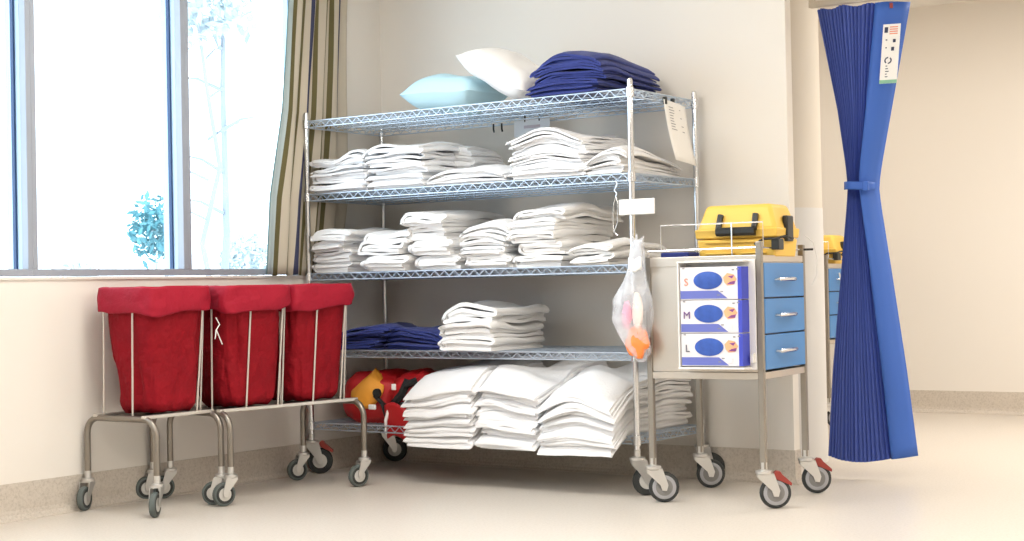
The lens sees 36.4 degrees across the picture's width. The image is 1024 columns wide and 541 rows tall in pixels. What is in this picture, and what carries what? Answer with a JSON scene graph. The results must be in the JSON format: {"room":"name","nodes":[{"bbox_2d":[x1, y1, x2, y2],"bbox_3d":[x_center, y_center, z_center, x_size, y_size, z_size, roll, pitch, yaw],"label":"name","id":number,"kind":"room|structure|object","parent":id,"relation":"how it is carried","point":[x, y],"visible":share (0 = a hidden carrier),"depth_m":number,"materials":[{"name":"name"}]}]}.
{"room":"hospital ward","nodes":[
{"label":"hospital ward","id":0,"kind":"room"},
{"bbox_2d":[0,0,384,484],"bbox_3d":[-2.330,-0.367,6.030,0.140,2.764,13.386,-2,-1,34],"label":"wall","id":1,"kind":"structure","parent":0,"point":[51,331],"depth_m":6.68,"materials":[{"name":"paint"}]},
{"bbox_2d":[0,0,32,276],"bbox_3d":[-2.283,-0.790,6.100,0.129,1.632,0.867,-2,-1,34],"label":"window","id":2,"kind":"structure","parent":1,"relation":"in","point":[16,12],"depth_m":6.42,"materials":[{"name":"grey"}]},
{"bbox_2d":[27,0,187,276],"bbox_3d":[-1.793,-0.791,6.814,0.129,1.632,0.866,-2,-1,34],"label":"window","id":3,"kind":"structure","parent":1,"relation":"in","point":[171,11],"depth_m":7.13,"materials":[{"name":"grey"}]},
{"bbox_2d":[0,275,304,279],"bbox_3d":[-2.958,0.035,4.966,0.008,0.011,6.880,-2,-1,34],"label":"board","id":4,"kind":"object","parent":1,"relation":"attached to","point":[276,276],"visible":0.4,"depth_m":6.91,"materials":[{"name":"paint"}]},
{"bbox_2d":[0,433,388,523],"bbox_3d":[-3.329,0.941,4.362,0.036,0.150,9.500,-2,-1,34],"label":"baseboard","id":5,"kind":"structure","parent":1,"relation":"attached to","point":[20,501],"depth_m":6.89,"materials":[{"name":"beige plastic"}]},
{"bbox_2d":[184,0,297,275],"bbox_3d":[-1.316,-0.793,7.511,0.129,1.632,0.822,-2,-1,34],"label":"window","id":6,"kind":"structure","parent":1,"relation":"in","point":[191,272],"depth_m":7.15,"materials":[{"name":"grey"}]},
{"bbox_2d":[266,0,347,275],"bbox_3d":[-0.990,-0.797,7.831,0.039,1.644,0.765,-2,-1,34],"label":"window curtain","id":7,"kind":"object","parent":1,"relation":"hanging from","point":[315,67],"visible":0.87,"depth_m":7.78,"materials":[{"name":"fabric"}]},
{"bbox_2d":[0,411,1023,540],"bbox_3d":[1.179,0.968,3.630,8.900,0.100,13.586,-2,-1,34],"label":"floor","id":8,"kind":"structure","parent":0,"point":[965,481],"depth_m":6.39,"materials":[{"name":"plastic"}]},
{"bbox_2d":[76,311,226,517],"bbox_3d":[-1.532,0.561,6.601,0.511,0.889,0.480,-2,-1,34],"label":"trolley","id":9,"kind":"object","parent":8,"relation":"on","point":[145,486],"visible":0.9,"depth_m":6.58,"materials":[{"name":"metal"}]},
{"bbox_2d":[97,285,210,413],"bbox_3d":[-1.517,0.334,6.619,0.369,0.536,0.378,-2,-1,34],"label":"laundry bag","id":10,"kind":"object","parent":9,"relation":"on","point":[166,319],"visible":1,"depth_m":6.49,"materials":[{"name":"red fabric"}]},
{"bbox_2d":[153,305,370,505],"bbox_3d":[-1.127,0.558,7.042,0.494,0.889,0.882,-2,-1,42],"label":"trolley","id":11,"kind":"object","parent":8,"relation":"on","point":[223,494],"visible":0.86,"depth_m":6.96,"materials":[{"name":"metal"}]},
{"bbox_2d":[197,284,290,406],"bbox_3d":[-1.223,0.333,6.917,0.378,0.538,0.391,-2,-1,42],"label":"laundry bag","id":12,"kind":"object","parent":11,"relation":"on","point":[231,305],"visible":0.85,"depth_m":6.78,"materials":[{"name":"red fabric"}]},
{"bbox_2d":[272,283,353,401],"bbox_3d":[-0.974,0.329,7.196,0.373,0.537,0.382,-2,-1,42],"label":"laundry bag","id":13,"kind":"object","parent":11,"relation":"on","point":[329,300],"visible":0.73,"depth_m":7.05,"materials":[{"name":"red fabric"}]},
{"bbox_2d":[302,78,724,494],"bbox_3d":[-0.044,0.089,7.454,1.987,1.793,0.690,-2,-1,34],"label":"wire shelving rack","id":14,"kind":"object","parent":8,"relation":"on","point":[320,460],"visible":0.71,"depth_m":7.33,"materials":[{"name":"silver metal"}]},
{"bbox_2d":[312,261,370,272],"bbox_3d":[-0.765,-0.020,7.854,0.246,0.062,0.457,-2,-1,34],"label":"folded towel","id":15,"kind":"object","parent":14,"relation":"on","point":[342,266],"visible":0.55,"depth_m":7.67,"materials":[{"name":"white fabric"}]},
{"bbox_2d":[313,249,377,262],"bbox_3d":[-0.760,-0.073,7.852,0.255,0.063,0.464,-2,-1,34],"label":"folded towel","id":16,"kind":"object","parent":15,"relation":"on","point":[348,254],"visible":0.52,"depth_m":7.66,"materials":[{"name":"white fabric"}]},
{"bbox_2d":[310,240,363,252],"bbox_3d":[-0.782,-0.127,7.828,0.219,0.077,0.472,-2,-1,34],"label":"folded towel","id":17,"kind":"object","parent":16,"relation":"on","point":[326,246],"visible":0.55,"depth_m":7.65,"materials":[{"name":"white fabric"}]},
{"bbox_2d":[310,227,395,240],"bbox_3d":[-0.769,-0.179,7.809,0.263,0.076,0.474,-2,-1,34],"label":"folded towel","id":18,"kind":"object","parent":17,"relation":"on","point":[326,234],"visible":0.72,"depth_m":7.64,"materials":[{"name":"white fabric"}]},
{"bbox_2d":[343,368,409,423],"bbox_3d":[-0.643,0.620,7.739,0.392,0.288,0.402,-2,-1,34],"label":"bag","id":19,"kind":"object","parent":14,"relation":"on","point":[371,388],"visible":0.66,"depth_m":7.59,"materials":[{"name":"red fabric"}]},
{"bbox_2d":[360,254,420,270],"bbox_3d":[-0.495,-0.046,7.616,0.284,0.096,0.460,-2,-1,34],"label":"folded towel","id":20,"kind":"object","parent":14,"relation":"on","point":[404,262],"visible":0.61,"depth_m":7.43,"materials":[{"name":"white fabric"}]},
{"bbox_2d":[357,240,413,254],"bbox_3d":[-0.513,-0.111,7.636,0.294,0.092,0.440,-2,-1,34],"label":"folded towel","id":21,"kind":"object","parent":20,"relation":"on","point":[370,247],"visible":0.58,"depth_m":7.46,"materials":[{"name":"white fabric"}]},
{"bbox_2d":[367,179,433,189],"bbox_3d":[-0.421,-0.415,7.625,0.366,0.042,0.499,-2,-1,34],"label":"sheet","id":22,"kind":"object","parent":14,"relation":"on","point":[418,182],"visible":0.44,"depth_m":7.43,"materials":[{"name":"white fabric"}]},
{"bbox_2d":[365,172,437,181],"bbox_3d":[-0.434,-0.452,7.632,0.354,0.050,0.487,-2,-1,34],"label":"sheet","id":23,"kind":"object","parent":22,"relation":"on","point":[412,175],"visible":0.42,"depth_m":7.43,"materials":[{"name":"white fabric"}]},
{"bbox_2d":[368,164,457,174],"bbox_3d":[-0.419,-0.490,7.622,0.356,0.058,0.495,-2,-1,34],"label":"sheet","id":24,"kind":"object","parent":23,"relation":"on","point":[408,168],"visible":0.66,"depth_m":7.42,"materials":[{"name":"white fabric"}]},
{"bbox_2d":[366,158,456,168],"bbox_3d":[-0.432,-0.523,7.634,0.357,0.071,0.487,-2,-1,34],"label":"sheet","id":25,"kind":"object","parent":24,"relation":"on","point":[381,164],"visible":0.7,"depth_m":7.46,"materials":[{"name":"white fabric"}]},
{"bbox_2d":[365,151,460,160],"bbox_3d":[-0.434,-0.557,7.638,0.348,0.068,0.494,-2,-1,34],"label":"sheet","id":26,"kind":"object","parent":25,"relation":"on","point":[431,154],"visible":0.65,"depth_m":7.45,"materials":[{"name":"white fabric"}]},
{"bbox_2d":[366,141,463,154],"bbox_3d":[-0.429,-0.589,7.626,0.372,0.077,0.496,-2,-1,34],"label":"sheet","id":27,"kind":"object","parent":26,"relation":"on","point":[381,149],"visible":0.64,"depth_m":7.46,"materials":[{"name":"white fabric"}]},
{"bbox_2d":[384,368,438,439],"bbox_3d":[-0.437,0.653,7.591,0.256,0.350,0.402,-2,-1,34],"label":"bag","id":28,"kind":"object","parent":14,"relation":"on","point":[393,410],"visible":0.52,"depth_m":7.46,"materials":[{"name":"red fabric"}]},
{"bbox_2d":[403,429,483,448],"bbox_3d":[-0.178,0.750,7.388,0.406,0.127,0.619,-2,-1,34],"label":"folded blanket","id":29,"kind":"object","parent":14,"relation":"on","point":[446,442],"visible":0.19,"depth_m":7.12,"materials":[{"name":"white fabric"}]},
{"bbox_2d":[404,427,481,436],"bbox_3d":[-0.168,0.703,7.390,0.403,0.123,0.623,-2,-1,34],"label":"folded blanket","id":30,"kind":"object","parent":29,"relation":"on","point":[440,433],"visible":0.17,"depth_m":7.13,"materials":[{"name":"white fabric"}]},
{"bbox_2d":[403,416,478,432],"bbox_3d":[-0.164,0.672,7.382,0.413,0.147,0.625,-2,-1,34],"label":"folded blanket","id":31,"kind":"object","parent":30,"relation":"on","point":[470,427],"visible":0.16,"depth_m":7.10,"materials":[{"name":"white fabric"}]},
{"bbox_2d":[403,406,480,426],"bbox_3d":[-0.172,0.636,7.381,0.403,0.167,0.633,-2,-1,34],"label":"folded blanket","id":32,"kind":"object","parent":31,"relation":"on","point":[452,418],"visible":0.2,"depth_m":7.12,"materials":[{"name":"white fabric"}]},
{"bbox_2d":[403,392,483,417],"bbox_3d":[-0.175,0.593,7.376,0.410,0.176,0.625,-2,-1,34],"label":"folded blanket","id":33,"kind":"object","parent":32,"relation":"on","point":[458,408],"visible":0.19,"depth_m":7.11,"materials":[{"name":"white fabric"}]},
{"bbox_2d":[401,392,479,407],"bbox_3d":[-0.187,0.553,7.403,0.404,0.171,0.633,-2,-1,34],"label":"folded blanket","id":34,"kind":"object","parent":33,"relation":"on","point":[460,398],"visible":0.13,"depth_m":7.12,"materials":[{"name":"white fabric"}]},
{"bbox_2d":[403,359,545,401],"bbox_3d":[-0.170,0.513,7.377,0.414,0.184,0.622,-2,-1,34],"label":"folded blanket","id":35,"kind":"object","parent":34,"relation":"on","point":[462,379],"visible":0.81,"depth_m":7.19,"materials":[{"name":"white fabric"}]},
{"bbox_2d":[415,254,474,269],"bbox_3d":[-0.210,-0.044,7.512,0.279,0.076,0.507,-2,-1,34],"label":"folded towel","id":36,"kind":"object","parent":14,"relation":"on","point":[449,261],"visible":0.5,"depth_m":7.31,"materials":[{"name":"white fabric"}]},
{"bbox_2d":[408,239,461,255],"bbox_3d":[-0.246,-0.111,7.503,0.266,0.079,0.506,-2,-1,34],"label":"folded towel","id":37,"kind":"object","parent":36,"relation":"on","point":[430,246],"visible":0.5,"depth_m":7.30,"materials":[{"name":"white fabric"}]},
{"bbox_2d":[407,226,471,240],"bbox_3d":[-0.272,-0.181,7.523,0.238,0.086,0.499,-2,-1,34],"label":"folded towel","id":38,"kind":"object","parent":37,"relation":"on","point":[419,233],"visible":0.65,"depth_m":7.34,"materials":[{"name":"white fabric"}]},
{"bbox_2d":[400,210,505,226],"bbox_3d":[-0.280,-0.246,7.501,0.268,0.087,0.507,-2,-1,34],"label":"folded towel","id":39,"kind":"object","parent":38,"relation":"on","point":[467,218],"visible":0.92,"depth_m":7.35,"materials":[{"name":"white fabric"}]},
{"bbox_2d":[400,73,507,114],"bbox_3d":[-0.273,-0.848,7.513,0.390,0.202,0.380,-2,-1,31],"label":"pillow","id":40,"kind":"object","parent":14,"relation":"on","point":[438,90],"visible":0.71,"depth_m":7.38,"materials":[{"name":"blue fabric"}]},
{"bbox_2d":[438,335,544,350],"bbox_3d":[-0.094,0.330,7.326,0.318,0.082,0.445,-2,-1,34],"label":"folded towel","id":41,"kind":"object","parent":14,"relation":"on","point":[455,342],"visible":0.87,"depth_m":7.18,"materials":[{"name":"white fabric"}]},
{"bbox_2d":[438,318,543,337],"bbox_3d":[-0.099,0.266,7.322,0.310,0.094,0.458,-2,-1,34],"label":"folded towel","id":42,"kind":"object","parent":41,"relation":"on","point":[497,328],"visible":0.98,"depth_m":7.17,"materials":[{"name":"white fabric"}]},
{"bbox_2d":[442,300,549,323],"bbox_3d":[-0.079,0.195,7.345,0.331,0.110,0.445,-2,-1,34],"label":"folded towel","id":43,"kind":"object","parent":42,"relation":"on","point":[464,312],"visible":0.96,"depth_m":7.23,"materials":[{"name":"white fabric"}]},
{"bbox_2d":[465,255,525,267],"bbox_3d":[0.013,-0.046,7.326,0.272,0.068,0.471,-2,-1,34],"label":"folded towel","id":44,"kind":"object","parent":14,"relation":"on","point":[505,261],"visible":0.57,"depth_m":7.14,"materials":[{"name":"white fabric"}]},
{"bbox_2d":[458,245,521,257],"bbox_3d":[-0.022,-0.095,7.332,0.260,0.073,0.479,-2,-1,34],"label":"folded towel","id":45,"kind":"object","parent":44,"relation":"on","point":[484,250],"visible":0.59,"depth_m":7.15,"materials":[{"name":"white fabric"}]},
{"bbox_2d":[459,232,524,247],"bbox_3d":[-0.011,-0.153,7.333,0.280,0.094,0.468,-2,-1,34],"label":"folded towel","id":46,"kind":"object","parent":45,"relation":"on","point":[472,239],"visible":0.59,"depth_m":7.15,"materials":[{"name":"white fabric"}]},
{"bbox_2d":[455,48,539,99],"bbox_3d":[-0.002,-0.923,7.327,0.360,0.267,0.396,-2,-1,34],"label":"pillow","id":47,"kind":"object","parent":14,"relation":"on","point":[508,72],"visible":0.77,"depth_m":7.20,"materials":[{"name":"white fabric"}]},
{"bbox_2d":[474,433,541,450],"bbox_3d":[0.138,0.736,7.163,0.338,0.122,0.606,-2,-1,34],"label":"folded blanket","id":48,"kind":"object","parent":14,"relation":"on","point":[485,441],"visible":0.22,"depth_m":6.92,"materials":[{"name":"white fabric"}]},
{"bbox_2d":[481,427,542,438],"bbox_3d":[0.169,0.690,7.182,0.363,0.117,0.595,-2,-1,34],"label":"folded blanket","id":49,"kind":"object","parent":48,"relation":"on","point":[488,431],"visible":0.12,"depth_m":6.95,"materials":[{"name":"white fabric"}]},
{"bbox_2d":[475,420,541,434],"bbox_3d":[0.132,0.660,7.170,0.326,0.137,0.596,-2,-1,34],"label":"folded blanket","id":50,"kind":"object","parent":49,"relation":"on","point":[486,424],"visible":0.21,"depth_m":6.93,"materials":[{"name":"white fabric"}]},
{"bbox_2d":[475,407,545,428],"bbox_3d":[0.130,0.620,7.185,0.342,0.156,0.589,-2,-1,34],"label":"folded blanket","id":51,"kind":"object","parent":50,"relation":"on","point":[487,413],"visible":0.12,"depth_m":6.95,"materials":[{"name":"white fabric"}]},
{"bbox_2d":[474,397,546,418],"bbox_3d":[0.141,0.579,7.188,0.358,0.161,0.611,-2,-1,34],"label":"folded blanket","id":52,"kind":"object","parent":51,"relation":"on","point":[480,402],"visible":0.19,"depth_m":6.93,"materials":[{"name":"white fabric"}]},
{"bbox_2d":[481,392,546,413],"bbox_3d":[0.157,0.543,7.184,0.340,0.180,0.604,-2,-1,34],"label":"folded blanket","id":53,"kind":"object","parent":52,"relation":"on","point":[492,398],"visible":0.16,"depth_m":6.95,"materials":[{"name":"white fabric"}]},
{"bbox_2d":[477,358,607,404],"bbox_3d":[0.147,0.497,7.168,0.338,0.199,0.613,-2,-1,34],"label":"folded blanket","id":54,"kind":"object","parent":53,"relation":"on","point":[533,385],"visible":0.88,"depth_m":7.02,"materials":[{"name":"white fabric"}]},
{"bbox_2d":[513,254,586,266],"bbox_3d":[0.262,-0.048,7.192,0.283,0.061,0.521,-2,-1,34],"label":"folded towel","id":55,"kind":"object","parent":14,"relation":"on","point":[549,259],"visible":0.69,"depth_m":6.99,"materials":[{"name":"white fabric"}]},
{"bbox_2d":[518,238,595,254],"bbox_3d":[0.259,-0.107,7.178,0.250,0.074,0.514,-2,-1,34],"label":"folded towel","id":56,"kind":"object","parent":55,"relation":"on","point":[561,246],"visible":0.67,"depth_m":6.98,"materials":[{"name":"white fabric"}]},
{"bbox_2d":[507,228,612,243],"bbox_3d":[0.226,-0.163,7.172,0.260,0.079,0.521,-2,-1,34],"label":"folded towel","id":57,"kind":"object","parent":56,"relation":"on","point":[597,234],"visible":0.91,"depth_m":7.01,"materials":[{"name":"white fabric"}]},
{"bbox_2d":[507,215,615,232],"bbox_3d":[0.232,-0.208,7.191,0.268,0.076,0.524,-2,-1,34],"label":"folded towel","id":58,"kind":"object","parent":57,"relation":"on","point":[548,222],"visible":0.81,"depth_m":7.02,"materials":[{"name":"white fabric"}]},
{"bbox_2d":[513,202,624,221],"bbox_3d":[0.266,-0.265,7.166,0.288,0.089,0.525,-2,-1,34],"label":"folded towel","id":59,"kind":"object","parent":58,"relation":"on","point":[575,209],"visible":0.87,"depth_m":7.03,"materials":[{"name":"white fabric"}]},
{"bbox_2d":[508,169,592,180],"bbox_3d":[0.286,-0.432,7.117,0.419,0.037,0.500,-2,-1,34],"label":"sheet","id":60,"kind":"object","parent":14,"relation":"on","point":[575,172],"visible":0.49,"depth_m":6.93,"materials":[{"name":"white fabric"}]},
{"bbox_2d":[510,161,595,173],"bbox_3d":[0.290,-0.462,7.121,0.414,0.051,0.485,-2,-1,34],"label":"sheet","id":61,"kind":"object","parent":60,"relation":"on","point":[550,165],"visible":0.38,"depth_m":6.92,"materials":[{"name":"white fabric"}]},
{"bbox_2d":[510,156,591,166],"bbox_3d":[0.291,-0.488,7.146,0.399,0.060,0.505,-2,-1,34],"label":"sheet","id":62,"kind":"object","parent":61,"relation":"on","point":[540,159],"visible":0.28,"depth_m":6.96,"materials":[{"name":"white fabric"}]},
{"bbox_2d":[508,148,598,161],"bbox_3d":[0.278,-0.518,7.135,0.401,0.072,0.494,-2,-1,34],"label":"sheet","id":63,"kind":"object","parent":62,"relation":"on","point":[556,152],"visible":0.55,"depth_m":6.93,"materials":[{"name":"white fabric"}]},
{"bbox_2d":[512,141,609,155],"bbox_3d":[0.300,-0.540,7.149,0.413,0.080,0.485,-2,-1,34],"label":"sheet","id":64,"kind":"object","parent":63,"relation":"on","point":[544,144],"visible":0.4,"depth_m":6.96,"materials":[{"name":"white fabric"}]},
{"bbox_2d":[509,135,624,149],"bbox_3d":[0.284,-0.570,7.135,0.395,0.089,0.498,-2,-1,34],"label":"sheet","id":65,"kind":"object","parent":64,"relation":"on","point":[553,138],"visible":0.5,"depth_m":6.96,"materials":[{"name":"white fabric"}]},
{"bbox_2d":[505,127,634,144],"bbox_3d":[0.270,-0.600,7.136,0.407,0.093,0.487,-2,-1,34],"label":"sheet","id":66,"kind":"object","parent":65,"relation":"on","point":[607,138],"visible":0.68,"depth_m":6.96,"materials":[{"name":"white fabric"}]},
{"bbox_2d":[525,85,647,105],"bbox_3d":[0.355,-0.802,7.112,0.375,0.046,0.539,-2,-1,34],"label":"folded cloth","id":67,"kind":"object","parent":14,"relation":"on","point":[583,88],"visible":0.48,"depth_m":6.91,"materials":[{"name":"blue fabric"}]},
{"bbox_2d":[526,78,655,94],"bbox_3d":[0.366,-0.835,7.109,0.395,0.065,0.532,-2,-1,34],"label":"folded cloth","id":68,"kind":"object","parent":67,"relation":"on","point":[612,84],"visible":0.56,"depth_m":6.91,"materials":[{"name":"blue fabric"}]},
{"bbox_2d":[535,69,661,90],"bbox_3d":[0.394,-0.868,7.109,0.383,0.084,0.513,-2,-1,34],"label":"folded cloth","id":69,"kind":"object","parent":68,"relation":"on","point":[569,73],"visible":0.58,"depth_m":6.93,"materials":[{"name":"blue fabric"}]},
{"bbox_2d":[530,59,659,86],"bbox_3d":[0.381,-0.900,7.106,0.394,0.114,0.505,-2,-1,34],"label":"folded cloth","id":70,"kind":"object","parent":69,"relation":"on","point":[586,64],"visible":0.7,"depth_m":6.92,"materials":[{"name":"blue fabric"}]},
{"bbox_2d":[536,51,659,80],"bbox_3d":[0.389,-0.936,7.117,0.369,0.129,0.519,-2,-1,34],"label":"folded cloth","id":71,"kind":"object","parent":70,"relation":"on","point":[603,59],"visible":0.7,"depth_m":6.95,"materials":[{"name":"blue fabric"}]},
{"bbox_2d":[537,418,687,457],"bbox_3d":[0.457,0.737,6.999,0.386,0.132,0.699,-2,-1,34],"label":"folded blanket","id":72,"kind":"object","parent":14,"relation":"on","point":[543,450],"visible":0.3,"depth_m":6.75,"materials":[{"name":"white fabric"}]},
{"bbox_2d":[540,410,691,448],"bbox_3d":[0.474,0.696,6.990,0.390,0.137,0.699,-2,-1,34],"label":"folded blanket","id":73,"kind":"object","parent":72,"relation":"on","point":[672,415],"visible":0.29,"depth_m":6.75,"materials":[{"name":"white fabric"}]},
{"bbox_2d":[537,404,686,444],"bbox_3d":[0.454,0.666,6.995,0.401,0.164,0.704,-2,-1,34],"label":"folded blanket","id":74,"kind":"object","parent":73,"relation":"on","point":[570,433],"visible":0.31,"depth_m":6.73,"materials":[{"name":"white fabric"}]},
{"bbox_2d":[540,396,691,435],"bbox_3d":[0.474,0.629,7.000,0.396,0.154,0.687,-2,-1,34],"label":"folded blanket","id":75,"kind":"object","parent":74,"relation":"on","point":[669,400],"visible":0.37,"depth_m":6.77,"materials":[{"name":"white fabric"}]},
{"bbox_2d":[540,388,692,430],"bbox_3d":[0.474,0.590,6.991,0.400,0.188,0.706,-2,-1,34],"label":"folded blanket","id":76,"kind":"object","parent":75,"relation":"on","point":[574,416],"visible":0.28,"depth_m":6.75,"materials":[{"name":"white fabric"}]},
{"bbox_2d":[538,380,690,423],"bbox_3d":[0.465,0.565,6.984,0.396,0.194,0.706,-2,-1,34],"label":"folded blanket","id":77,"kind":"object","parent":76,"relation":"on","point":[563,407],"visible":0.35,"depth_m":6.72,"materials":[{"name":"white fabric"}]},
{"bbox_2d":[537,360,690,414],"bbox_3d":[0.464,0.518,6.991,0.404,0.208,0.706,-2,-1,34],"label":"folded blanket","id":78,"kind":"object","parent":77,"relation":"on","point":[601,388],"visible":0.77,"depth_m":6.75,"materials":[{"name":"white fabric"}]},
{"bbox_2d":[570,249,660,264],"bbox_3d":[0.477,-0.059,6.997,0.222,0.071,0.494,-2,-1,34],"label":"folded towel","id":79,"kind":"object","parent":14,"relation":"on","point":[618,257],"visible":0.77,"depth_m":6.83,"materials":[{"name":"white fabric"}]},
{"bbox_2d":[566,237,666,255],"bbox_3d":[0.472,-0.105,7.010,0.243,0.086,0.510,-2,-1,34],"label":"folded towel","id":80,"kind":"object","parent":79,"relation":"on","point":[617,244],"visible":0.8,"depth_m":6.85,"materials":[{"name":"white fabric"}]},
{"bbox_2d":[663,96,696,165],"bbox_3d":[0.756,-0.623,7.009,0.047,0.302,0.250,-2,-1,34],"label":"list","id":81,"kind":"object","parent":14,"relation":"hanging from","point":[676,119],"visible":1,"depth_m":6.99,"materials":[{"name":"white paper"}]},
{"bbox_2d":[645,221,831,507],"bbox_3d":[0.931,0.380,6.534,0.624,1.153,0.671,-2,-1,30],"label":"cart","id":82,"kind":"object","parent":8,"relation":"on","point":[777,285],"visible":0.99,"depth_m":6.43,"materials":[{"name":"silver metal"}]},
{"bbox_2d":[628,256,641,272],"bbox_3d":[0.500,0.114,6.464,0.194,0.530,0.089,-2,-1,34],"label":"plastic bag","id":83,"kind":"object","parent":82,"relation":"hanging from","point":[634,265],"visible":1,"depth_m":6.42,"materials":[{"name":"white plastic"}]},
{"bbox_2d":[622,291,649,358],"bbox_3d":[0.514,0.225,6.449,0.132,0.279,0.046,-2,-1,34],"label":"contents","id":84,"kind":"object","parent":83,"relation":"in","point":[637,342],"visible":1,"depth_m":6.44,"materials":[{"name":"orange plastic"}]},
{"bbox_2d":[680,266,748,299],"bbox_3d":[0.812,0.051,6.269,0.266,0.131,0.084,-2,-1,30],"label":"glove box","id":85,"kind":"object","parent":82,"relation":"in","point":[727,282],"visible":1,"depth_m":6.23,"materials":[{"name":"white cardboard"}]},
{"bbox_2d":[681,333,749,366],"bbox_3d":[0.818,0.318,6.267,0.266,0.131,0.080,-2,-1,30],"label":"glove box","id":86,"kind":"object","parent":82,"relation":"on","point":[698,349],"visible":1,"depth_m":6.23,"materials":[{"name":"white cardboard"}]},
{"bbox_2d":[681,299,749,332],"bbox_3d":[0.815,0.184,6.269,0.266,0.131,0.080,-2,-1,30],"label":"glove box","id":87,"kind":"object","parent":82,"relation":"in","point":[697,316],"visible":1,"depth_m":6.23,"materials":[{"name":"white cardboard"}]},
{"bbox_2d":[676,259,757,369],"bbox_3d":[0.823,0.179,6.266,0.306,0.443,0.098,-2,-1,30],"label":"dispenser","id":88,"kind":"object","parent":82,"relation":"on","point":[752,264],"depth_m":6.23,"materials":[{"name":"white cardboard"}]},
{"bbox_2d":[650,255,800,266],"bbox_3d":[0.900,-0.038,6.574,0.502,0.040,0.521,-2,-1,30],"label":"tray","id":89,"kind":"object","parent":82,"relation":"on","point":[753,260],"depth_m":6.34,"materials":[{"name":"metal"}]},
{"bbox_2d":[695,203,798,256],"bbox_3d":[1.001,-0.162,6.525,0.421,0.222,0.303,-2,-1,30],"label":"hard case","id":90,"kind":"object","parent":82,"relation":"on","point":[780,231],"visible":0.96,"depth_m":6.43,"materials":[{"name":"yellow plastic"}]},
{"bbox_2d":[824,241,841,424],"bbox_3d":[1.911,0.399,9.947,0.622,1.153,0.604,-2,-1,33],"label":"cart","id":91,"kind":"object","parent":8,"relation":"on","point":[832,272],"visible":0.12,"depth_m":9.62,"materials":[{"name":"silver metal"}]},
{"bbox_2d":[379,0,799,449],"bbox_3d":[0.293,-0.400,7.672,2.335,2.764,0.060,-2,-1,34],"label":"wall","id":92,"kind":"structure","parent":0,"point":[735,55],"depth_m":7.44,"materials":[{"name":"paint"}]},
{"bbox_2d":[389,436,802,484],"bbox_3d":[0.324,0.906,7.632,2.371,0.150,0.096,-2,-1,34],"label":"baseboard","id":93,"kind":"structure","parent":92,"relation":"attached to","point":[741,464],"depth_m":7.46,"materials":[{"name":"beige plastic"}]},
{"bbox_2d":[790,0,826,462],"bbox_3d":[1.361,-0.419,7.874,0.400,2.764,0.400,-2,-1,34],"label":"wall","id":94,"kind":"structure","parent":0,"point":[804,20],"depth_m":7.71,"materials":[{"name":"beige paint"}]},
{"bbox_2d":[795,207,827,461],"bbox_3d":[1.376,0.326,7.865,0.406,1.266,0.406,-2,-1,34],"label":"trim","id":95,"kind":"structure","parent":94,"relation":"attached to","point":[809,221],"depth_m":7.70,"materials":[{"name":"white paint"}]},
{"bbox_2d":[818,0,973,18],"bbox_3d":[1.123,-1.895,3.663,8.900,0.100,13.586,-2,-1,34],"label":"ceiling","id":96,"kind":"structure","parent":0,"point":[914,3],"depth_m":10.46,"materials":[{"name":"white paint"}]},
{"bbox_2d":[808,0,877,8],"bbox_3d":[3.248,-1.570,6.046,4.500,0.579,0.032,-2,-1,34],"label":"rail","id":97,"kind":"object","parent":96,"relation":"hanging from","point":[813,4],"visible":1,"depth_m":7.24,"materials":[{"name":"beige"}]},
{"bbox_2d":[817,1,917,461],"bbox_3d":[1.621,-0.174,7.127,0.431,2.096,0.128,-1,-1,26],"label":"pleated curtain","id":98,"kind":"object","parent":97,"relation":"hanging from","point":[871,414],"visible":1,"depth_m":7.12,"materials":[{"name":"blue fabric"}]},
{"bbox_2d":[818,0,1023,391],"bbox_3d":[4.985,-0.475,9.193,8.640,2.764,0.100,-2,-1,34],"label":"wall","id":99,"kind":"structure","parent":0,"point":[952,176],"depth_m":10.50,"materials":[{"name":"paint"}]},
{"bbox_2d":[831,388,1023,415],"bbox_3d":[5.030,0.830,9.083,8.500,0.150,0.036,-2,-1,34],"label":"baseboard","id":100,"kind":"structure","parent":99,"relation":"attached to","point":[922,401],"depth_m":10.45,"materials":[{"name":"beige plastic"}]},
{"label":"outside","id":101,"kind":"structure","parent":0,"visible":0},
{"bbox_3d":[-28.457,2.879,21.264,59.400,0.050,130.000,-2,-1,34],"label":"ground","id":102,"kind":"structure","parent":101,"visible":0},
{"bbox_2d":[126,190,163,268],"bbox_3d":[-3.682,0.732,16.255,0.697,3.154,0.696,-2,-1,34],"label":"tree","id":103,"kind":"object","parent":102,"relation":"on","point":[153,229],"visible":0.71,"depth_m":16.15,"materials":[{"name":"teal plant"}]},
{"bbox_2d":[152,0,256,275],"bbox_3d":[-3.546,-0.523,18.261,0.852,5.706,1.323,0,-1,-45],"label":"slender tree","id":104,"kind":"object","parent":102,"relation":"on","point":[222,29],"visible":0.67,"depth_m":18.22,"materials":[{"name":"grey plant"}]},
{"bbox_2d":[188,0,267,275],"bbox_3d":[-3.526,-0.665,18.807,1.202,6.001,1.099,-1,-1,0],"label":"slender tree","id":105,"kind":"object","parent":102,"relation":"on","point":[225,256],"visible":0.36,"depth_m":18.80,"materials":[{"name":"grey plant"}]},
{"bbox_2d":[216,230,266,275],"bbox_3d":[-3.571,0.903,20.875,0.849,2.918,0.726,-1,-1,3],"label":"shrub","id":106,"kind":"object","parent":102,"relation":"on","point":[241,254],"visible":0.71,"depth_m":20.77,"materials":[{"name":"grey plant"}]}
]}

